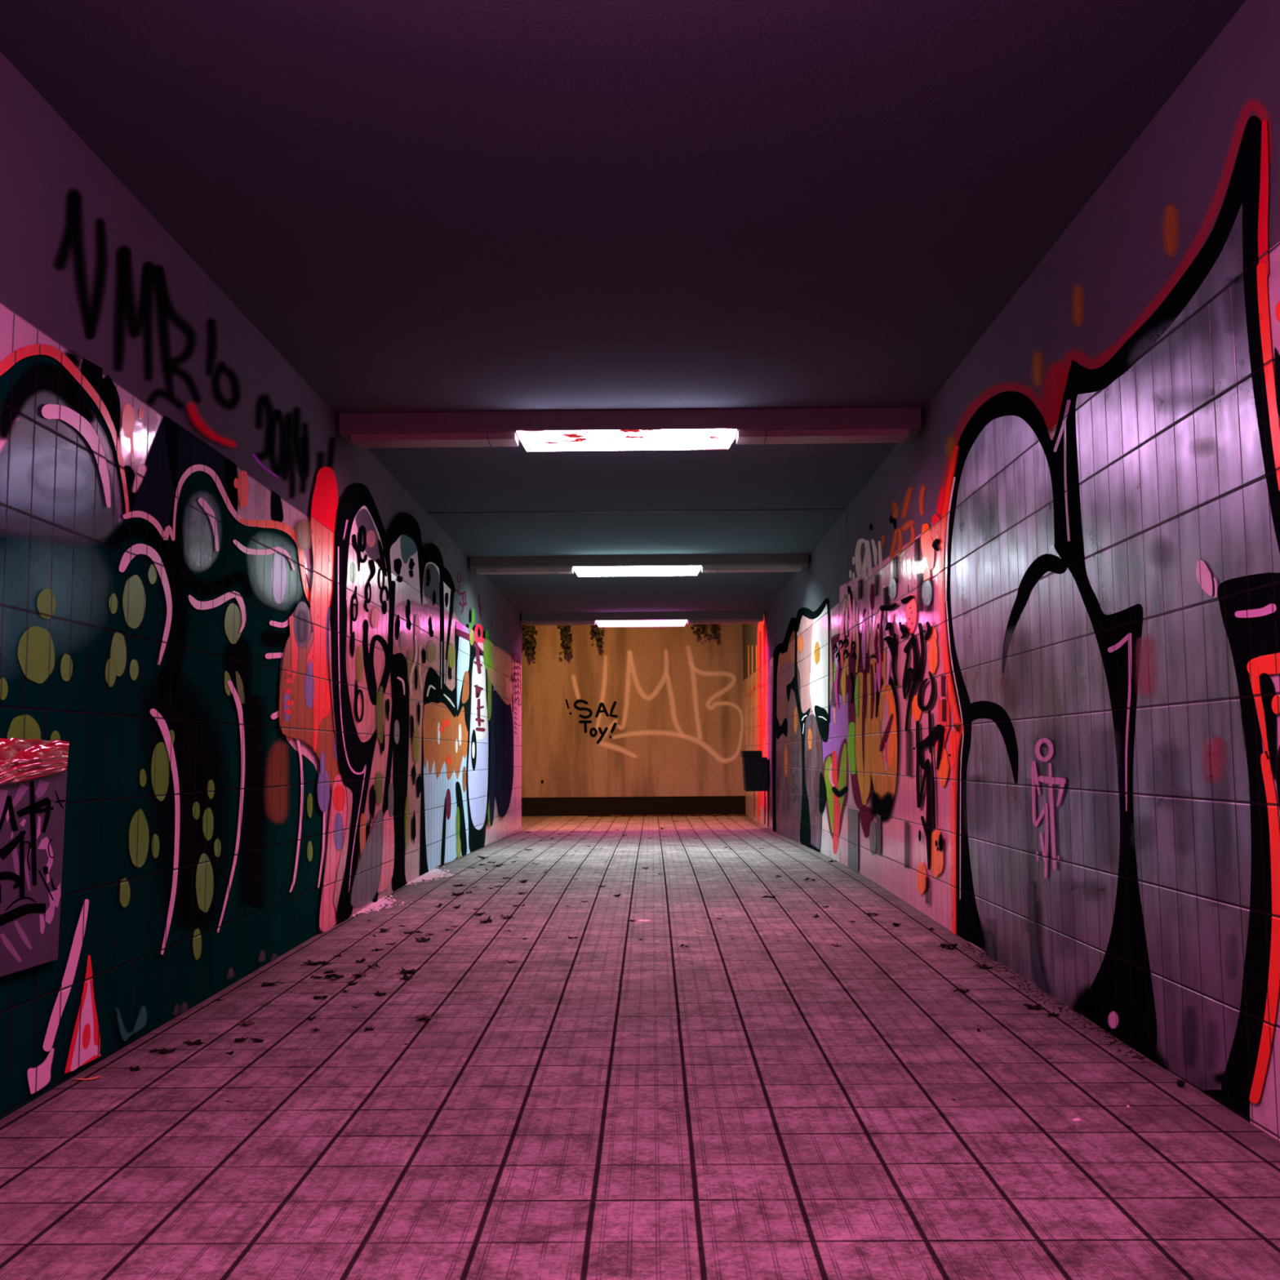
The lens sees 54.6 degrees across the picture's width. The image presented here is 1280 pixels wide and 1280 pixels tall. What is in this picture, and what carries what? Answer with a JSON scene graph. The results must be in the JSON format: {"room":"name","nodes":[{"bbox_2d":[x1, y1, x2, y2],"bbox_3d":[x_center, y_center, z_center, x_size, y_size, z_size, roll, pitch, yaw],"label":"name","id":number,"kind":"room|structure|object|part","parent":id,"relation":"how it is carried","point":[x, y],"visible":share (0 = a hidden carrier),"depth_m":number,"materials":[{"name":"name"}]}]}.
{"room":"pedestrian underpass","nodes":[
{"label":"pedestrian underpass","id":0,"kind":"room"},
{"bbox_2d":[0,51,521,1119],"bbox_3d":[-1.937,0.006,5.266,0.388,3.600,24.450,0,-5,0],"label":"wall","id":1,"kind":"structure","parent":0,"point":[284,698],"depth_m":4.90,"materials":[{"name":"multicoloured tile"}]},
{"bbox_2d":[0,737,69,977],"bbox_3d":[-1.758,0.602,3.421,0.057,0.664,0.766,0,-5,0],"label":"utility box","id":2,"kind":"object","parent":1,"relation":"attached to","point":[33,774],"visible":1,"depth_m":3.59,"materials":[{"name":"purple paint"}]},
{"bbox_2d":[0,0,1245,614],"bbox_3d":[-0.077,-1.650,5.403,3.433,0.306,24.450,0,-5,0],"label":"ceiling","id":3,"kind":"structure","parent":0,"point":[420,206],"depth_m":4.43,"materials":[{"name":"paint"}]},
{"bbox_2d":[338,407,921,451],"bbox_3d":[-0.059,-1.232,7.317,3.379,0.183,0.248,0,-5,0],"label":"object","id":4,"kind":"structure","parent":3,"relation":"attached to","point":[657,429],"depth_m":7.21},
{"bbox_2d":[516,428,737,451],"bbox_3d":[-0.076,-1.178,7.312,1.290,0.075,0.232,0,-5,0],"label":"ceiling lamp","id":5,"kind":"object","parent":4,"relation":"attached to","point":[532,439],"depth_m":7.21,"materials":[{"name":"white plastic"}]},
{"bbox_2d":[469,553,808,576],"bbox_3d":[-0.010,-0.748,12.495,3.379,0.183,0.248,0,-5,0],"label":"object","id":6,"kind":"structure","parent":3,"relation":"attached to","point":[661,565],"depth_m":12.38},
{"bbox_2d":[573,565,701,576],"bbox_3d":[-0.027,-0.694,12.490,1.290,0.075,0.232,0,-5,0],"label":"ceiling lamp","id":7,"kind":"object","parent":6,"relation":"attached to","point":[581,571],"depth_m":12.39,"materials":[{"name":"white plastic"}]},
{"bbox_2d":[521,611,764,626],"bbox_3d":[0.037,-0.287,17.423,3.379,0.183,0.248,0,-5,0],"label":"ceiling beam","id":8,"kind":"structure","parent":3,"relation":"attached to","point":[678,618],"depth_m":17.31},
{"bbox_2d":[595,619,687,626],"bbox_3d":[0.020,-0.233,17.418,1.290,0.075,0.232,0,-5,0],"label":"diffuser","id":9,"kind":"object","parent":8,"relation":"attached to","point":[601,623],"depth_m":17.31,"materials":[{"name":"white plastic"}]},
{"bbox_2d":[521,622,745,797],"bbox_3d":[-1.994,0.602,21.805,7.621,4.305,0.308,0,-5,0],"label":"wall","id":10,"kind":"structure","parent":0,"point":[660,713],"depth_m":21.57,"materials":[{"name":"paint"}]},
{"bbox_2d":[521,622,537,659],"bbox_3d":[-1.928,-0.473,21.673,0.342,1.646,0.161,0,-5,0],"label":"ivy","id":11,"kind":"object","parent":10,"relation":"attached to","point":[527,632],"visible":0.39,"depth_m":21.61,"materials":[{"name":"green plant"}]},
{"bbox_2d":[558,625,573,654],"bbox_3d":[-1.292,-0.512,21.668,0.497,1.557,0.166,0,-5,0],"label":"ivy","id":12,"kind":"object","parent":10,"relation":"attached to","point":[565,631],"visible":0.3,"depth_m":21.59,"materials":[{"name":"green plant"}]},
{"bbox_2d":[590,622,604,655],"bbox_3d":[-0.774,-0.499,21.666,0.371,1.542,0.158,0,-5,0],"label":"ivy","id":13,"kind":"object","parent":10,"relation":"attached to","point":[594,628],"visible":0.21,"depth_m":21.61,"materials":[{"name":"green plant"}]},
{"bbox_2d":[521,795,745,816],"bbox_3d":[-1.983,3.038,21.566,7.606,0.600,0.330,0,-5,0],"label":"baseboard","id":14,"kind":"structure","parent":10,"relation":"attached to","point":[691,805],"depth_m":21.40,"materials":[{"name":"wood"}]},
{"bbox_2d":[690,623,718,639],"bbox_3d":[1.174,-0.656,21.664,0.584,1.292,0.154,0,-5,0],"label":"ivy","id":15,"kind":"object","parent":10,"relation":"attached to","point":[713,630],"visible":0.16,"depth_m":21.61,"materials":[{"name":"green plant"}]},
{"bbox_2d":[0,814,1279,1279],"bbox_3d":[-1.921,1.815,7.331,8.000,0.382,28.900,0,-5,0],"label":"floor","id":16,"kind":"structure","parent":0,"point":[753,1104],"depth_m":3.49,"materials":[{"name":"tile"}]},
{"bbox_2d":[73,1074,105,1079],"bbox_3d":[-1.717,1.364,3.865,0.094,0.013,0.023,1,-5,-11],"label":"fallen leaf","id":17,"kind":"object","parent":16,"relation":"on","point":[95,1077],"visible":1,"depth_m":3.86,"materials":[{"name":"orange plant"}]},
{"bbox_2d":[128,1065,141,1071],"bbox_3d":[-1.620,1.372,3.973,0.048,0.011,0.033,-3,-6,24],"label":"fallen leaf","id":18,"kind":"object","parent":16,"relation":"on","point":[137,1067],"visible":1,"depth_m":3.98,"materials":[{"name":"brown plant"}]},
{"bbox_2d":[149,1047,176,1053],"bbox_3d":[-1.617,1.387,4.202,0.087,0.021,0.060,0,-5,-9],"label":"fallen leaf","id":19,"kind":"object","parent":16,"relation":"on","point":[163,1050],"visible":1,"depth_m":4.20,"materials":[{"name":"brown plant"}]},
{"bbox_2d":[183,1039,206,1044],"bbox_3d":[-1.547,1.400,4.310,0.080,0.011,0.054,-5,-7,42],"label":"fallen leaf","id":20,"kind":"object","parent":16,"relation":"on","point":[198,1041],"visible":1,"depth_m":4.31,"materials":[{"name":"brown plant"}]},
{"bbox_2d":[232,1036,248,1042],"bbox_3d":[-1.401,1.399,4.344,0.034,0.014,0.054,-5,-7,40],"label":"fallen leaf","id":21,"kind":"object","parent":16,"relation":"on","point":[237,1040],"visible":1,"depth_m":4.34,"materials":[{"name":"brown plant"}]},
{"bbox_2d":[238,1019,254,1026],"bbox_3d":[-1.464,1.421,4.600,0.058,0.013,0.078,-2,-6,16],"label":"fallen leaf","id":22,"kind":"object","parent":16,"relation":"on","point":[249,1022],"visible":1,"depth_m":4.61,"materials":[{"name":"brown plant"}]},
{"bbox_2d":[247,1037,264,1042],"bbox_3d":[-1.341,1.397,4.334,0.057,0.015,0.036,2,-6,-21],"label":"fallen leaf","id":23,"kind":"object","parent":16,"relation":"on","point":[251,1038],"visible":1,"depth_m":4.34,"materials":[{"name":"brown plant"}]},
{"bbox_2d":[260,979,284,986],"bbox_3d":[-1.582,1.477,5.347,0.099,0.021,0.062,0,-5,-10],"label":"fallen leaf","id":24,"kind":"object","parent":16,"relation":"on","point":[264,983],"visible":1,"depth_m":5.33,"materials":[{"name":"brown plant"}]},
{"bbox_2d":[300,959,324,965],"bbox_3d":[-1.543,1.515,5.831,0.115,0.022,0.080,4,-7,-40],"label":"fallen leaf","id":25,"kind":"object","parent":16,"relation":"on","point":[309,962],"visible":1,"depth_m":5.83,"materials":[{"name":"brown plant"}]},
{"bbox_2d":[310,974,322,978],"bbox_3d":[-1.436,1.492,5.500,0.061,0.016,0.043,-2,-6,17],"label":"fallen leaf","id":26,"kind":"object","parent":16,"relation":"on","point":[317,976],"visible":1,"depth_m":5.50,"materials":[{"name":"brown plant"}]},
{"bbox_2d":[313,995,327,999],"bbox_3d":[-1.305,1.455,5.051,0.067,0.015,0.042,1,-6,-17],"label":"fallen leaf","id":27,"kind":"object","parent":16,"relation":"on","point":[324,996],"visible":1,"depth_m":5.05,"materials":[{"name":"brown plant"}]},
{"bbox_2d":[323,969,337,973],"bbox_3d":[-1.407,1.503,5.620,0.042,0.011,0.064,-4,-7,36],"label":"fallen leaf","id":28,"kind":"object","parent":16,"relation":"on","point":[331,971],"visible":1,"depth_m":5.62,"materials":[{"name":"brown plant"}]},
{"bbox_2d":[328,973,343,978],"bbox_3d":[-1.351,1.486,5.484,0.088,0.023,0.055,-6,-8,45],"label":"fallen leaf","id":29,"kind":"object","parent":16,"relation":"on","point":[335,975],"visible":1,"depth_m":5.47,"materials":[{"name":"brown plant"}]},
{"bbox_2d":[346,980,358,985],"bbox_3d":[-1.242,1.480,5.353,0.050,0.014,0.072,0,-5,-2],"label":"fallen leaf","id":30,"kind":"object","parent":16,"relation":"on","point":[350,983],"visible":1,"depth_m":5.35,"materials":[{"name":"brown plant"}]},
{"bbox_2d":[351,971,366,977],"bbox_3d":[-1.255,1.490,5.521,0.065,0.020,0.086,-1,-5,6],"label":"fallen leaf","id":31,"kind":"object","parent":16,"relation":"on","point":[359,974],"visible":1,"depth_m":5.53,"materials":[{"name":"brown plant"}]},
{"bbox_2d":[355,958,365,962],"bbox_3d":[-1.325,1.521,5.892,0.050,0.018,0.072,-2,-6,14],"label":"fallen leaf","id":32,"kind":"object","parent":16,"relation":"on","point":[362,959],"visible":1,"depth_m":5.88,"materials":[{"name":"brown plant"}]},
{"bbox_2d":[366,963,380,968],"bbox_3d":[-1.236,1.507,5.745,0.060,0.020,0.041,1,-6,-18],"label":"fallen leaf","id":33,"kind":"object","parent":16,"relation":"on","point":[375,965],"visible":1,"depth_m":5.74,"materials":[{"name":"brown plant"}]},
{"bbox_2d":[373,990,386,995],"bbox_3d":[-1.074,1.459,5.125,0.052,0.016,0.074,3,-7,-35],"label":"fallen leaf","id":34,"kind":"object","parent":16,"relation":"on","point":[378,993],"visible":1,"depth_m":5.11,"materials":[{"name":"brown plant"}]},
{"bbox_2d":[352,894,412,916],"bbox_3d":[-1.602,1.688,7.917,0.264,0.024,1.022,0,-5,0],"label":"powder spill","id":35,"kind":"object","parent":16,"relation":"on","point":[380,901],"visible":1,"depth_m":7.89,"materials":[{"name":"white"}]},
{"bbox_2d":[379,926,391,932],"bbox_3d":[-1.407,1.591,6.815,0.058,0.024,0.093,-2,-6,17],"label":"fallen leaf","id":36,"kind":"object","parent":16,"relation":"on","point":[382,930],"visible":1,"depth_m":6.80,"materials":[{"name":"brown plant"}]},
{"bbox_2d":[399,973,413,979],"bbox_3d":[-1.033,1.484,5.465,0.080,0.019,0.055,-5,-7,38],"label":"fallen leaf","id":37,"kind":"object","parent":16,"relation":"on","point":[406,976],"visible":1,"depth_m":5.47,"materials":[{"name":"brown plant"}]},
{"bbox_2d":[395,966,420,974],"bbox_3d":[-1.052,1.490,5.596,0.084,0.027,0.121,-5,-7,41],"label":"fallen leaf","id":38,"kind":"object","parent":16,"relation":"on","point":[404,971],"visible":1,"depth_m":5.60,"materials":[{"name":"brown plant"}]},
{"bbox_2d":[403,929,422,933],"bbox_3d":[-1.237,1.588,6.753,0.102,0.019,0.071,1,-5,-13],"label":"fallen leaf","id":39,"kind":"object","parent":16,"relation":"on","point":[412,931],"visible":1,"depth_m":6.75,"materials":[{"name":"brown plant"}]},
{"bbox_2d":[415,937,430,942],"bbox_3d":[-1.136,1.567,6.492,0.075,0.018,0.109,1,-5,-10],"label":"fallen leaf","id":40,"kind":"object","parent":16,"relation":"on","point":[423,939],"visible":1,"depth_m":6.49,"materials":[{"name":"brown plant"}]},
{"bbox_2d":[415,1013,432,1019],"bbox_3d":[-0.815,1.419,4.661,0.066,0.018,0.088,0,-5,-6],"label":"fallen leaf","id":41,"kind":"object","parent":16,"relation":"on","point":[424,1016],"visible":1,"depth_m":4.68,"materials":[{"name":"brown plant"}]},
{"bbox_2d":[402,866,465,886],"bbox_3d":[-1.538,1.839,9.703,0.358,0.014,1.584,0,-5,0],"label":"powder spill","id":42,"kind":"object","parent":16,"relation":"on","point":[433,873],"visible":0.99,"depth_m":9.65,"materials":[{"name":"white"}]},
{"bbox_2d":[450,892,463,895],"bbox_3d":[-1.230,1.721,8.408,0.119,0.019,0.081,4,-7,-40],"label":"fallen leaf","id":43,"kind":"object","parent":16,"relation":"on","point":[453,893],"visible":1,"depth_m":8.40,"materials":[{"name":"brown plant"}]},
{"bbox_2d":[480,915,492,922],"bbox_3d":[-0.887,1.607,7.137,0.070,0.036,0.103,0,-5,-7],"label":"fallen leaf","id":44,"kind":"object","parent":16,"relation":"on","point":[488,920],"visible":1,"depth_m":7.13,"materials":[{"name":"brown plant"}]},
{"bbox_2d":[499,915,515,918],"bbox_3d":[-0.782,1.629,7.290,0.068,0.016,0.090,2,-6,-27],"label":"fallen leaf","id":45,"kind":"object","parent":16,"relation":"on","point":[504,917],"visible":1,"depth_m":7.30,"materials":[{"name":"brown plant"}]},
{"bbox_2d":[589,813,746,817],"bbox_3d":[0.438,2.986,21.118,2.819,0.023,0.584,0,-5,0],"label":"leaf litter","id":46,"kind":"object","parent":16,"relation":"on","point":[677,815],"visible":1,"depth_m":21.08,"materials":[{"name":"brown plant"}]},
{"bbox_2d":[762,895,775,897],"bbox_3d":[0.846,1.682,8.131,0.088,0.017,0.058,-1,-5,2],"label":"fallen leaf","id":47,"kind":"object","parent":16,"relation":"on","point":[764,896],"visible":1,"depth_m":8.13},
{"bbox_2d":[937,943,957,948],"bbox_3d":[1.527,1.515,6.155,0.097,0.025,0.060,0,-5,-1],"label":"fallen leaf","id":48,"kind":"object","parent":16,"relation":"on","point":[942,945],"visible":1,"depth_m":6.15,"materials":[{"name":"brown plant"}]},
{"bbox_2d":[953,986,969,992],"bbox_3d":[1.323,1.433,5.089,0.064,0.022,0.044,3,-6,-31],"label":"fallen leaf","id":49,"kind":"object","parent":16,"relation":"on","point":[957,989],"visible":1,"depth_m":5.09,"materials":[{"name":"brown plant"}]},
{"bbox_2d":[973,963,993,968],"bbox_3d":[1.552,1.478,5.620,0.090,0.015,0.063,-4,-6,35],"label":"fallen leaf","id":50,"kind":"object","parent":16,"relation":"on","point":[984,966],"visible":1,"depth_m":5.63,"materials":[{"name":"brown plant"}]},
{"bbox_2d":[1022,1003,1043,1009],"bbox_3d":[1.512,1.410,4.767,0.062,0.018,0.091,-1,-5,5],"label":"fallen leaf","id":51,"kind":"object","parent":16,"relation":"on","point":[1037,1006],"visible":1,"depth_m":4.78,"materials":[{"name":"brown plant"}]},
{"bbox_2d":[1047,1012,1058,1017],"bbox_3d":[1.544,1.400,4.643,0.047,0.015,0.068,-6,-7,44],"label":"fallen leaf","id":52,"kind":"object","parent":16,"relation":"on","point":[1053,1013],"visible":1,"depth_m":4.63,"materials":[{"name":"brown plant"}]},
{"bbox_2d":[961,942,1154,1066],"bbox_3d":[1.599,1.444,5.121,0.129,0.036,2.392,0,-5,0],"label":"crumbs","id":53,"kind":"object","parent":16,"relation":"on","point":[969,944],"visible":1,"depth_m":4.81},
{"bbox_2d":[1176,1079,1184,1087],"bbox_3d":[1.610,1.321,3.696,0.023,0.021,0.021,3,-6,-33],"label":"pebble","id":54,"kind":"object","parent":16,"relation":"on","point":[1180,1083],"visible":1,"depth_m":3.69,"materials":[{"name":"black stone"}]},
{"bbox_2d":[742,0,1279,1141],"bbox_3d":[1.839,0.181,7.448,0.368,3.600,28.900,0,-5,0],"label":"wall","id":55,"kind":"structure","parent":0,"point":[1024,686],"depth_m":4.44,"materials":[{"name":"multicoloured tile"}]},
{"bbox_2d":[740,751,769,791],"bbox_3d":[1.591,1.803,17.092,0.365,0.548,0.443,0,-5,0],"label":"litter bin","id":56,"kind":"object","parent":55,"relation":"attached to","point":[756,775],"visible":1,"depth_m":16.89,"materials":[{"name":"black metal"}]},
{"bbox_3d":[1.538,1.575,17.114,0.263,0.090,0.443,0,-5,0],"label":"bin lid","id":57,"kind":"part","parent":56,"relation":"part of","materials":[{"name":"black metal"}]},
{"bbox_3d":[1.607,1.992,16.863,0.067,0.070,0.016,0,-5,0],"label":"latch plate","id":58,"kind":"part","parent":56,"relation":"part of","materials":[{"name":"black metal"}]},
{"bbox_3d":[1.610,1.798,16.878,0.137,0.238,0.018,0,-5,0],"label":"panel","id":59,"kind":"part","parent":56,"relation":"part of","materials":[{"name":"black metal"}]}
]}

